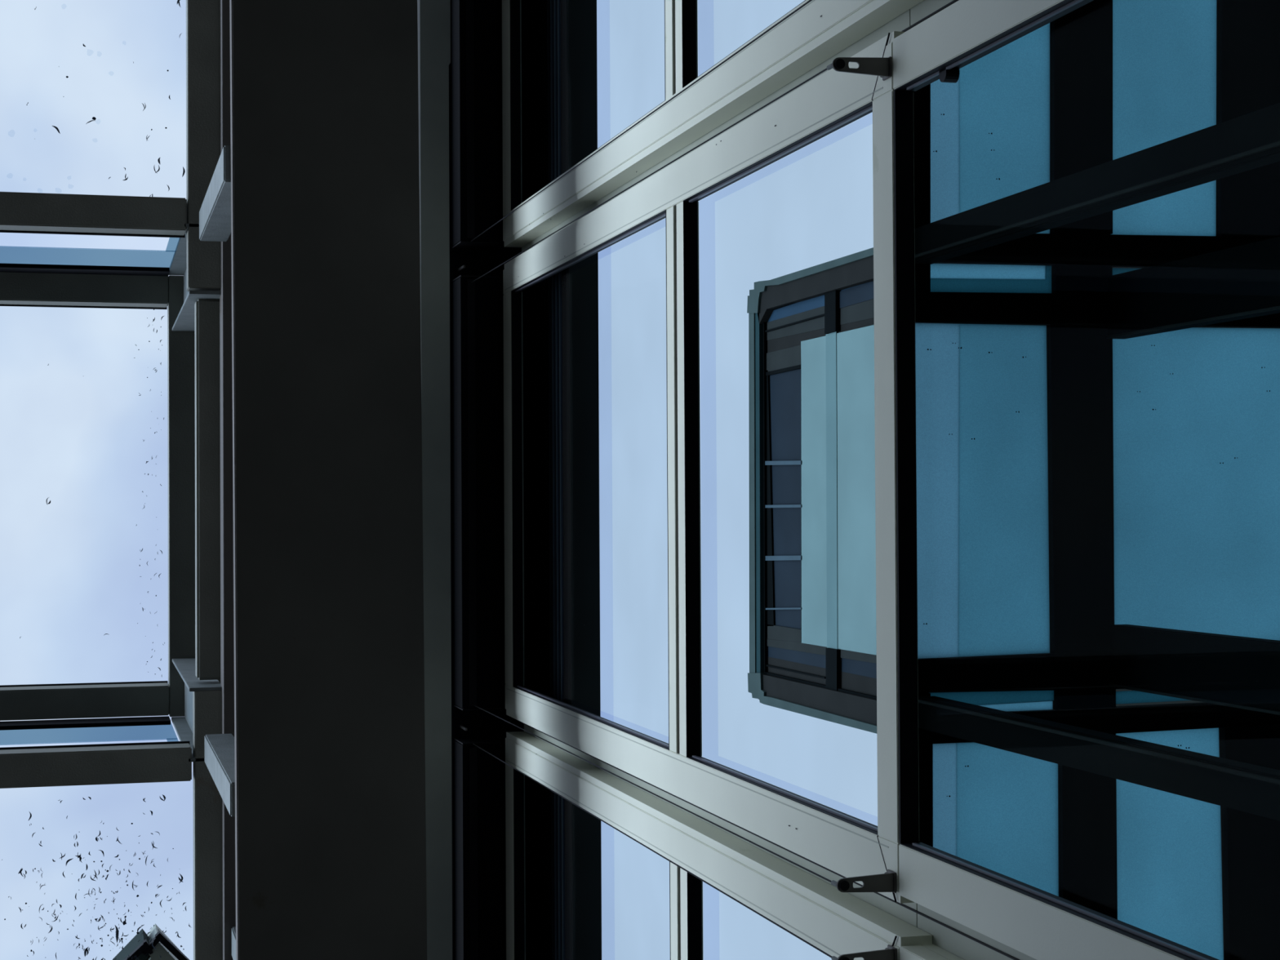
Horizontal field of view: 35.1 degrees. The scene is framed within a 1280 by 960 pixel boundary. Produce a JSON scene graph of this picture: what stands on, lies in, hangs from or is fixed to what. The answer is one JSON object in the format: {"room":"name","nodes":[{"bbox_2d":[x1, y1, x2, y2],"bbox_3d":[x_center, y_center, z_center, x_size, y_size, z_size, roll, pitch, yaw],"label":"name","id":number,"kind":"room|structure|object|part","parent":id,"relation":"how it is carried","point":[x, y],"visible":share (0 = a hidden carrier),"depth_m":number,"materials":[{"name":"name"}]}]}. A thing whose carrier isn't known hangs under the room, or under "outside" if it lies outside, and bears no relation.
{"room":"glass building atrium","nodes":[
{"label":"glass building atrium","id":0,"kind":"room"},
{"bbox_2d":[229,0,426,959],"bbox_3d":[-0.891,0.091,5.639,0.532,0.550,7.000,0,-91,-15],"label":"roof beam","id":1,"kind":"structure","parent":0,"point":[330,740],"depth_m":5.37,"materials":[{"name":"black metal"}]},
{"bbox_2d":[199,145,231,241],"bbox_3d":[-1.224,-0.833,5.984,0.090,1.218,0.097,0,-91,-15],"label":"bracket","id":2,"kind":"object","parent":1,"relation":"on","point":[215,212],"visible":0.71,"depth_m":5.93,"materials":[{"name":"metal"}]},
{"bbox_2d":[204,733,235,817],"bbox_3d":[-1.202,0.857,5.962,0.090,1.218,0.091,0,-91,-15],"label":"bracket","id":3,"kind":"object","parent":1,"relation":"on","point":[219,748],"visible":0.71,"depth_m":5.92,"materials":[{"name":"metal"}]},
{"bbox_2d":[219,0,235,959],"bbox_3d":[-1.179,0.105,6.457,0.272,0.640,7.000,0,-91,-15],"label":"metal rail","id":4,"kind":"object","parent":3,"relation":"attached to","point":[227,634],"visible":0.21,"depth_m":6.58,"materials":[{"name":"black metal"}]},
{"bbox_2d":[186,0,221,291],"bbox_3d":[-1.457,-2.260,6.752,0.108,0.120,3.259,0,-91,-15],"label":"window frame","id":5,"kind":"structure","parent":4,"relation":"attached to","point":[202,16],"depth_m":6.67,"materials":[{"name":"green paint"}]},
{"bbox_2d":[0,191,186,237],"bbox_3d":[-3.109,-0.870,6.289,3.319,0.142,0.119,0,-91,-15],"label":"window mullion","id":6,"kind":"object","parent":5,"relation":"attached to","point":[20,212],"visible":1,"depth_m":6.59,"materials":[{"name":"green paint"}]},
{"bbox_2d":[0,262,169,275],"bbox_3d":[-3.295,-0.821,6.956,3.311,1.269,0.016,0,-91,-15],"label":"glazing","id":7,"kind":"object","parent":6,"relation":"on","point":[4,268],"visible":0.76,"depth_m":7.81,"materials":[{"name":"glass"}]},
{"bbox_2d":[0,271,168,309],"bbox_3d":[-3.484,-0.752,7.652,3.313,0.172,0.130,0,-91,-15],"label":"window mullion","id":8,"kind":"object","parent":7,"relation":"on","point":[16,289],"visible":0.98,"depth_m":7.93,"materials":[{"name":"green paint"}]},
{"bbox_3d":[-3.498,0.071,7.728,3.323,0.007,1.545,0,-91,-15],"label":"pane","id":9,"kind":"object","parent":8,"relation":"on","visible":0},
{"bbox_2d":[19,309,164,677],"bbox_3d":[-2.188,0.053,8.101,0.562,0.003,1.486,0,-91,-15],"label":"leaves","id":10,"kind":"object","parent":9,"relation":"on","point":[153,309],"visible":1,"depth_m":8.16,"materials":[{"name":"black plant"}]},
{"bbox_3d":[-3.130,-1.999,6.380,3.329,0.007,2.173,0,-91,-15],"label":"pane","id":11,"kind":"object","parent":6,"relation":"on","visible":0},
{"bbox_2d":[26,0,185,196],"bbox_3d":[-1.779,-1.289,6.754,0.510,0.004,0.694,0,-91,-15],"label":"leaves","id":12,"kind":"object","parent":11,"relation":"on","point":[94,118],"visible":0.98,"depth_m":6.79,"materials":[{"name":"black plant"}]},
{"bbox_2d":[168,223,199,275],"bbox_3d":[-1.629,-0.827,7.344,0.110,1.398,0.012,0,-91,-15],"label":"plate","id":13,"kind":"object","parent":5,"relation":"on","point":[178,266],"visible":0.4,"depth_m":7.48,"materials":[{"name":"metal"}]},
{"bbox_2d":[183,268,188,302],"bbox_3d":[-1.634,-0.715,7.408,0.012,1.268,0.206,0,-91,-15],"label":"lining","id":14,"kind":"object","parent":5,"relation":"on","point":[185,291],"visible":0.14,"depth_m":7.85,"materials":[{"name":"metal"}]},
{"bbox_2d":[172,290,221,331],"bbox_3d":[-1.612,-0.607,7.345,0.110,1.398,0.012,0,-91,-15],"label":"plate","id":15,"kind":"object","parent":14,"relation":"attached to","point":[184,322],"visible":0.54,"depth_m":7.17,"materials":[{"name":"metal"}]},
{"bbox_2d":[194,298,220,679],"bbox_3d":[-1.453,0.032,6.860,0.101,0.120,1.280,0,-91,-15],"label":"trim","id":16,"kind":"structure","parent":15,"relation":"attached to","point":[206,311],"depth_m":6.80,"materials":[{"name":"green paint"}]},
{"bbox_2d":[172,657,222,691],"bbox_3d":[-1.607,0.699,7.324,0.110,1.398,0.012,0,-91,-15],"label":"plate","id":17,"kind":"object","parent":16,"relation":"attached to","point":[185,667],"visible":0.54,"depth_m":7.00,"materials":[{"name":"metal"}]},
{"bbox_2d":[231,926,235,959],"bbox_3d":[-1.117,1.482,5.975,0.090,1.218,0.095,0,-91,-15],"label":"post","id":18,"kind":"object","parent":1,"relation":"on","point":[233,929],"visible":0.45,"depth_m":6.46,"materials":[{"name":"metal"}]},
{"bbox_2d":[525,0,601,959],"bbox_3d":[-0.234,0.101,6.542,0.159,0.554,10.000,0,-91,-15],"label":"eaves slab","id":19,"kind":"object","parent":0,"point":[563,388],"visible":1,"depth_m":6.30,"materials":[{"name":"black metal"}]},
{"bbox_2d":[502,0,1036,959],"bbox_3d":[0.537,-0.026,3.271,0.161,6.826,1.609,0,-91,-15],"label":"casement window","id":20,"kind":"structure","parent":0,"point":[848,846],"depth_m":4.46,"materials":[{"name":"grey metal"}]},
{"bbox_2d":[509,0,530,959],"bbox_3d":[-0.397,0.103,6.653,0.020,0.192,8.000,0,-91,-15],"label":"window frame","id":21,"kind":"structure","parent":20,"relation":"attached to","point":[513,251],"depth_m":6.56,"materials":[{"name":"black metal"}]},
{"bbox_2d":[448,0,511,959],"bbox_3d":[-0.485,0.105,6.748,0.339,0.035,8.000,0,-91,-15],"label":"board","id":22,"kind":"object","parent":21,"relation":"attached to","point":[478,723],"visible":0.02,"depth_m":6.72,"materials":[{"name":"black metal"}]},
{"bbox_2d":[457,265,465,271],"bbox_3d":[-0.587,-0.697,6.660,0.006,0.103,0.008,0,-91,-15],"label":"hanger","id":23,"kind":"object","parent":22,"relation":"attached to","point":[461,268],"visible":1,"depth_m":6.65,"materials":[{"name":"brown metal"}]},
{"bbox_2d":[459,724,466,730],"bbox_3d":[-0.578,0.812,6.637,0.006,0.103,0.008,0,-91,-15],"label":"hanger","id":24,"kind":"object","parent":22,"relation":"attached to","point":[463,727],"visible":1,"depth_m":6.63,"materials":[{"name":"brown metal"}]},
{"bbox_2d":[451,0,499,249],"bbox_3d":[-0.543,-1.470,6.648,0.127,0.168,1.405,0,-91,-15],"label":"panel","id":25,"kind":"object","parent":22,"relation":"attached to","point":[474,23],"visible":0.99,"depth_m":6.57,"materials":[{"name":"black metal"}]},
{"bbox_2d":[452,275,501,710],"bbox_3d":[-0.534,0.041,6.625,0.127,0.168,1.405,0,-91,-15],"label":"panel","id":26,"kind":"object","parent":22,"relation":"attached to","point":[475,304],"visible":0.94,"depth_m":6.55,"materials":[{"name":"black metal"}]},
{"bbox_2d":[417,0,452,959],"bbox_3d":[-0.659,0.103,6.536,0.099,0.052,8.000,0,-91,-15],"label":"strip","id":27,"kind":"object","parent":26,"relation":"attached to","point":[433,16],"visible":0.89,"depth_m":6.51,"materials":[{"name":"green paint"}]},
{"bbox_2d":[453,737,502,959],"bbox_3d":[-0.526,1.552,6.602,0.127,0.168,1.405,0,-91,-15],"label":"panel","id":28,"kind":"object","parent":22,"relation":"attached to","point":[477,773],"visible":1,"depth_m":6.54,"materials":[{"name":"black metal"}]},
{"bbox_3d":[0.561,-0.780,3.290,0.101,6.826,0.100,0,-91,-15],"label":"facade mullion","id":29,"kind":"part","parent":20,"relation":"part of","materials":[{"name":"grey metal"}]},
{"bbox_3d":[0.570,0.729,3.267,0.101,6.826,0.100,0,-91,-15],"label":"facade mullion","id":30,"kind":"part","parent":20,"relation":"part of","materials":[{"name":"grey metal"}]},
{"bbox_2d":[826,56,892,80],"bbox_3d":[0.367,-0.691,3.389,0.104,0.034,0.034,0,-91,-15],"label":"bracket","id":31,"kind":"object","parent":20,"relation":"attached to","point":[877,66],"visible":1,"depth_m":3.38,"materials":[{"name":"brown metal"}]},
{"bbox_2d":[471,62,835,283],"bbox_3d":[-0.111,-0.664,4.957,0.003,3.302,0.003,0,-91,-15],"label":"wire","id":32,"kind":"object","parent":31,"relation":"attached to","point":[825,69],"visible":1,"depth_m":4.25,"materials":[{"name":"black metal"}]},
{"bbox_3d":[0.370,-0.691,3.379,0.104,0.004,0.032,0,-91,-15],"label":"arm","id":33,"kind":"part","parent":31,"relation":"part of","materials":[{"name":"brown metal"}]},
{"bbox_2d":[831,869,896,893],"bbox_3d":[0.373,0.671,3.375,0.104,0.034,0.034,0,-91,-15],"label":"bracket","id":34,"kind":"object","parent":20,"relation":"attached to","point":[886,882],"visible":1,"depth_m":3.37,"materials":[{"name":"brown metal"}]},
{"bbox_2d":[472,704,839,885],"bbox_3d":[-0.104,0.698,4.939,0.003,3.295,0.003,0,-91,-15],"label":"wire","id":35,"kind":"object","parent":34,"relation":"attached to","point":[706,820],"visible":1,"depth_m":4.24,"materials":[{"name":"black metal"}]},
{"bbox_2d":[899,943,963,959],"bbox_3d":[0.930,1.459,1.651,0.060,3.542,1.427,0,-91,-15],"label":"window","id":36,"kind":"structure","parent":20,"relation":"attached to","point":[922,952],"depth_m":3.32,"materials":[{"name":"grey metal"}]},
{"bbox_2d":[505,731,932,959],"bbox_3d":[0.038,1.514,4.946,0.078,3.281,1.455,0,-91,-15],"label":"casement window","id":37,"kind":"structure","parent":36,"relation":"on","point":[836,922],"depth_m":4.56,"materials":[{"name":"grey metal"}]},
{"bbox_2d":[831,944,897,959],"bbox_3d":[0.373,0.797,3.373,0.104,0.034,0.034,0,-91,-15],"label":"bracket","id":38,"kind":"object","parent":37,"relation":"attached to","point":[890,953],"visible":1,"depth_m":3.37,"materials":[{"name":"brown metal"}]},
{"bbox_2d":[472,743,831,957],"bbox_3d":[-0.103,0.824,4.937,0.003,3.295,0.003,0,-91,-15],"label":"wire","id":39,"kind":"object","parent":38,"relation":"attached to","point":[665,858],"visible":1,"depth_m":4.25,"materials":[{"name":"black metal"}]},
{"bbox_3d":[0.376,0.797,3.362,0.104,0.004,0.032,0,-91,-15],"label":"arm","id":40,"kind":"part","parent":38,"relation":"part of","materials":[{"name":"brown metal"}]},
{"bbox_2d":[893,0,1218,959],"bbox_3d":[0.921,-0.052,1.674,0.060,3.542,1.427,0,-91,-15],"label":"window","id":41,"kind":"structure","parent":20,"relation":"attached to","point":[1039,924],"depth_m":3.22,"materials":[{"name":"grey metal"}]},
{"bbox_3d":[0.444,-0.024,3.377,0.033,0.004,1.257,0,-91,-15],"label":"head rail","id":42,"kind":"part","parent":41,"relation":"part of","materials":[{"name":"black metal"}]},
{"bbox_3d":[0.913,-1.563,1.697,0.060,3.542,1.427,0,-91,-15],"label":"window","id":43,"kind":"structure","parent":20,"relation":"attached to","visible":0},
{"bbox_2d":[502,0,924,247],"bbox_3d":[0.021,-1.508,4.992,0.078,3.281,1.455,0,-91,-15],"label":"casement window","id":44,"kind":"structure","parent":43,"relation":"on","point":[804,40],"depth_m":4.62,"materials":[{"name":"grey metal"}]},
{"bbox_3d":[0.370,-0.825,3.377,0.104,0.034,0.034,0,-91,-15],"label":"bracket","id":45,"kind":"object","parent":44,"relation":"attached to","visible":0},
{"bbox_2d":[470,0,812,241],"bbox_3d":[-0.110,-0.799,4.951,0.003,3.317,0.003,0,-91,-15],"label":"wire","id":46,"kind":"object","parent":45,"relation":"attached to","point":[809,1],"visible":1,"depth_m":4.34,"materials":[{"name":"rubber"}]},
{"bbox_3d":[0.441,-0.027,-1.616,180.000,0.150,180.000,0,-91,-15],"label":"floor","id":47,"kind":"structure","parent":0,"visible":0},
{"bbox_2d":[914,102,1279,264],"bbox_3d":[1.814,-0.768,2.633,0.070,7.298,0.108,0,-91,-15],"label":"post","id":48,"kind":"object","parent":47,"relation":"on","point":[1251,140],"visible":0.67,"depth_m":4.95,"materials":[{"name":"black metal"}]},
{"bbox_2d":[913,0,1279,959],"bbox_3d":[1.718,0.022,6.405,1.968,0.052,5.115,0,-91,-15],"label":"window glass","id":49,"kind":"object","parent":48,"relation":"on","point":[1084,510],"visible":0.6,"depth_m":6.30,"materials":[{"name":"blue tinted glass"}]},
{"bbox_3d":[0.902,0.033,6.189,0.166,0.004,1.026,0,-91,-15],"label":"frosted pane","id":50,"kind":"part","parent":49,"relation":"part of","materials":[{"name":"blue glass"}]},
{"bbox_3d":[0.919,1.603,6.167,0.095,0.004,1.599,0,-91,-15],"label":"frosted pane","id":51,"kind":"part","parent":49,"relation":"part of","materials":[{"name":"blue glass"}]},
{"bbox_3d":[0.928,-1.555,6.222,0.111,0.004,1.614,0,-91,-15],"label":"frosted pane","id":52,"kind":"part","parent":49,"relation":"part of","materials":[{"name":"blue glass"}]},
{"bbox_3d":[1.066,-0.641,6.245,0.400,0.004,0.050,0,-91,-15],"label":"frosted pane","id":53,"kind":"part","parent":49,"relation":"part of","materials":[{"name":"blue glass"}]},
{"bbox_3d":[1.077,-0.621,6.247,0.422,0.004,0.092,0,-91,-15],"label":"frosted pane","id":54,"kind":"part","parent":49,"relation":"part of","materials":[{"name":"blue glass"}]},
{"bbox_3d":[1.079,0.665,6.226,0.436,0.004,0.050,-2,-90,-15],"label":"frosted pane","id":55,"kind":"part","parent":49,"relation":"part of","materials":[{"name":"blue glass"}]},
{"bbox_3d":[1.119,0.031,6.248,0.308,0.004,1.022,0,-91,-15],"label":"frosted pane","id":56,"kind":"part","parent":49,"relation":"part of","materials":[{"name":"blue glass"}]},
{"bbox_3d":[1.135,-1.573,6.279,0.329,0.004,1.642,0,-91,-15],"label":"frosted pane","id":57,"kind":"part","parent":49,"relation":"part of","materials":[{"name":"blue glass"}]},
{"bbox_3d":[1.129,1.621,6.224,0.354,0.004,1.635,0,-91,-15],"label":"frosted pane","id":58,"kind":"part","parent":49,"relation":"part of","materials":[{"name":"blue glass"}]},
{"bbox_3d":[1.075,0.703,6.224,0.425,0.004,0.027,-1,-91,-15],"label":"frosted pane","id":59,"kind":"part","parent":49,"relation":"part of","materials":[{"name":"blue glass"}]},
{"bbox_2d":[923,113,1270,796],"bbox_3d":[1.441,-0.079,6.332,1.205,0.002,2.091,0,-91,-15],"label":"dirt specks","id":60,"kind":"object","parent":49,"relation":"attached to","point":[944,113],"visible":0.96,"depth_m":6.25,"materials":[{"name":"black dirt"}]},
{"bbox_3d":[1.600,-0.624,6.390,0.280,0.004,0.090,0,-91,-15],"label":"frosted pane","id":61,"kind":"part","parent":49,"relation":"part of","materials":[{"name":"teal glass"}]},
{"bbox_3d":[1.640,0.679,6.379,0.349,0.004,0.040,-1,-91,-15],"label":"frosted pane","id":62,"kind":"part","parent":49,"relation":"part of","materials":[{"name":"blue glass"}]},
{"bbox_3d":[1.658,-1.606,6.423,0.407,0.004,1.692,0,-91,-15],"label":"frosted pane","id":63,"kind":"part","parent":49,"relation":"part of","materials":[{"name":"blue glass"}]},
{"bbox_3d":[1.668,1.641,6.371,0.404,0.004,1.717,0,-91,-15],"label":"frosted pane","id":64,"kind":"part","parent":49,"relation":"part of","materials":[{"name":"blue glass"}]},
{"bbox_3d":[1.843,0.019,6.446,0.783,0.004,1.015,0,-91,-15],"label":"frosted pane","id":65,"kind":"part","parent":49,"relation":"part of","materials":[{"name":"blue glass"}]},
{"bbox_2d":[918,696,1279,821],"bbox_3d":[1.822,0.643,2.611,0.070,7.298,0.095,0,-91,-15],"label":"post","id":66,"kind":"object","parent":47,"relation":"on","point":[1251,788],"visible":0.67,"depth_m":4.95,"materials":[{"name":"black metal"}]},
{"bbox_2d":[1105,236,1279,338],"bbox_3d":[2.442,-0.596,2.801,0.070,7.298,0.195,0,-91,-15],"label":"post","id":67,"kind":"object","parent":47,"relation":"on","point":[1242,282],"visible":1,"depth_m":5.81,"materials":[{"name":"black metal"}]},
{"bbox_2d":[1107,624,1279,715],"bbox_3d":[2.448,0.486,2.785,0.070,7.298,0.191,0,-91,-15],"label":"post","id":68,"kind":"object","parent":47,"relation":"on","point":[1239,672],"visible":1,"depth_m":5.80,"materials":[{"name":"black metal"}]},
{"bbox_3d":[-3.097,2.247,6.318,3.349,0.007,2.533,0,-91,-15],"label":"pane","id":69,"kind":"object","parent":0,"visible":0},
{"bbox_2d":[0,741,191,788],"bbox_3d":[-3.093,0.934,6.263,3.331,0.142,0.122,0,-91,-15],"label":"window mullion","id":70,"kind":"object","parent":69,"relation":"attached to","point":[27,766],"visible":1,"depth_m":6.56,"materials":[{"name":"green paint"}]},
{"bbox_2d":[0,715,170,730],"bbox_3d":[-3.285,0.930,6.930,3.311,1.269,0.016,0,-91,-15],"label":"glazing","id":71,"kind":"object","parent":70,"relation":"on","point":[164,720],"visible":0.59,"depth_m":7.76,"materials":[{"name":"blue glass"}]},
{"bbox_2d":[0,680,168,720],"bbox_3d":[-3.475,0.873,7.627,3.313,0.172,0.129,0,-91,-15],"label":"window mullion","id":72,"kind":"object","parent":71,"relation":"on","point":[122,699],"visible":1,"depth_m":7.91,"materials":[{"name":"green paint"}]},
{"bbox_2d":[167,275,220,716],"bbox_3d":[-1.777,0.064,8.088,0.206,0.140,1.743,0,-91,-15],"label":"window frame","id":73,"kind":"structure","parent":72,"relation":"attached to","point":[180,344],"depth_m":8.01,"materials":[{"name":"green paint"}]},
{"bbox_2d":[192,690,222,959],"bbox_3d":[-1.423,2.399,6.684,0.090,0.120,3.421,0,-91,-15],"label":"window frame","id":74,"kind":"structure","parent":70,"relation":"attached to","point":[206,704],"depth_m":6.64,"materials":[{"name":"green paint"}]},
{"bbox_2d":[171,716,204,761],"bbox_3d":[-1.609,0.929,7.320,0.110,1.398,0.012,0,-91,-15],"label":"plate","id":75,"kind":"object","parent":74,"relation":"on","point":[183,730],"visible":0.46,"depth_m":7.46,"materials":[{"name":"metal"}]},
{"bbox_2d":[184,683,192,732],"bbox_3d":[-1.625,0.815,7.385,0.012,1.268,0.216,0,-91,-15],"label":"lining","id":76,"kind":"object","parent":74,"relation":"on","point":[188,695],"visible":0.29,"depth_m":7.64,"materials":[{"name":"metal"}]},
{"bbox_2d":[1,794,191,959],"bbox_3d":[-1.795,1.356,6.706,0.623,0.005,0.641,0,-91,-15],"label":"leaves","id":77,"kind":"object","parent":69,"relation":"on","point":[124,922],"visible":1,"depth_m":6.71,"materials":[{"name":"black plant"}]},
{"label":"outside","id":78,"kind":"structure","parent":0,"visible":0},
{"bbox_2d":[746,247,1239,743],"bbox_3d":[2.542,0.024,11.719,1.120,8.869,3.242,0,-91,-15],"label":"tower","id":79,"kind":"structure","parent":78,"point":[813,637],"depth_m":14.51,"materials":[{"name":"black metal"}]},
{"bbox_3d":[0.930,0.099,15.665,0.050,0.155,2.820,0,-91,-15],"label":"reveal panel","id":80,"kind":"part","parent":79,"relation":"part of","materials":[{"name":"black metal"}]},
{"bbox_3d":[1.040,0.200,15.314,0.004,1.050,0.023,0,-91,-15],"label":"blind cord","id":81,"kind":"part","parent":79,"relation":"part of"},
{"bbox_3d":[1.040,-0.130,15.312,0.004,1.050,0.052,0,-91,-15],"label":"blind cord","id":82,"kind":"part","parent":79,"relation":"part of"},
{"bbox_3d":[1.075,-0.907,15.264,0.020,0.870,0.153,0,-91,-15],"label":"transom rail","id":83,"kind":"part","parent":79,"relation":"part of","materials":[{"name":"grey metal"}]},
{"bbox_3d":[1.040,0.974,15.317,0.004,1.052,0.065,0,-91,-15],"label":"blind cord","id":84,"kind":"part","parent":79,"relation":"part of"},
{"bbox_3d":[1.040,0.591,15.315,0.004,1.051,0.062,0,-91,-15],"label":"blind cord","id":85,"kind":"part","parent":79,"relation":"part of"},
{"bbox_3d":[1.079,1.162,15.260,0.020,0.842,0.116,0,-91,-15],"label":"transom rail","id":86,"kind":"part","parent":79,"relation":"part of","materials":[{"name":"grey metal"}]},
{"bbox_3d":[1.083,0.133,15.296,0.020,0.872,1.984,0,-91,-15],"label":"dark glass","id":87,"kind":"part","parent":79,"relation":"part of","materials":[{"name":"black glass"}]},
{"bbox_3d":[1.375,-1.296,14.200,0.020,3.198,0.116,0,-91,-15],"label":"glass","id":88,"kind":"part","parent":79,"relation":"part of","materials":[{"name":"blue glass"}]},
{"bbox_3d":[1.378,-1.024,14.182,0.020,3.168,0.152,0,-91,-15],"label":"shadow panel","id":89,"kind":"part","parent":79,"relation":"part of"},
{"bbox_3d":[1.374,-1.150,14.185,0.020,3.193,0.188,0,-91,-15],"label":"grey panel","id":90,"kind":"part","parent":79,"relation":"part of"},
{"bbox_3d":[1.380,1.211,14.149,0.020,3.136,0.087,0,-91,-15],"label":"sill rail","id":91,"kind":"part","parent":79,"relation":"part of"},
{"bbox_3d":[1.386,1.395,14.156,0.020,3.114,0.134,0,-91,-15],"label":"grey panel","id":92,"kind":"part","parent":79,"relation":"part of","materials":[{"name":"grey metal"}]},
{"bbox_3d":[1.386,1.282,14.159,0.020,3.115,0.137,0,-91,-15],"label":"dark glass","id":93,"kind":"part","parent":79,"relation":"part of","materials":[{"name":"glass"}]},
{"bbox_3d":[1.484,0.070,13.723,0.006,2.322,2.207,0,-91,-15],"label":"pale pane","id":94,"kind":"part","parent":79,"relation":"part of","materials":[{"name":"teal glass"}]},
{"bbox_3d":[1.585,-1.266,13.395,0.020,1.581,0.124,0,-91,-15],"label":"dark glass","id":95,"kind":"part","parent":79,"relation":"part of","materials":[{"name":"glass"}]},
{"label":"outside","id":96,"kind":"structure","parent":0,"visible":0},
{"bbox_2d":[112,924,189,959],"bbox_3d":[-1.726,1.720,7.196,0.219,0.353,0.225,-45,-80,-12],"label":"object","id":97,"kind":"object","parent":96,"point":[146,952],"visible":0.94,"depth_m":7.06,"materials":[{"name":"metal"}]},
{"bbox_2d":[146,924,177,959],"bbox_3d":[-1.710,1.722,7.213,0.132,0.330,0.179,-43,-80,-12],"label":"hood","id":98,"kind":"object","parent":97,"relation":"attached to","point":[166,945],"depth_m":7.05,"materials":[{"name":"metal"}]}
]}

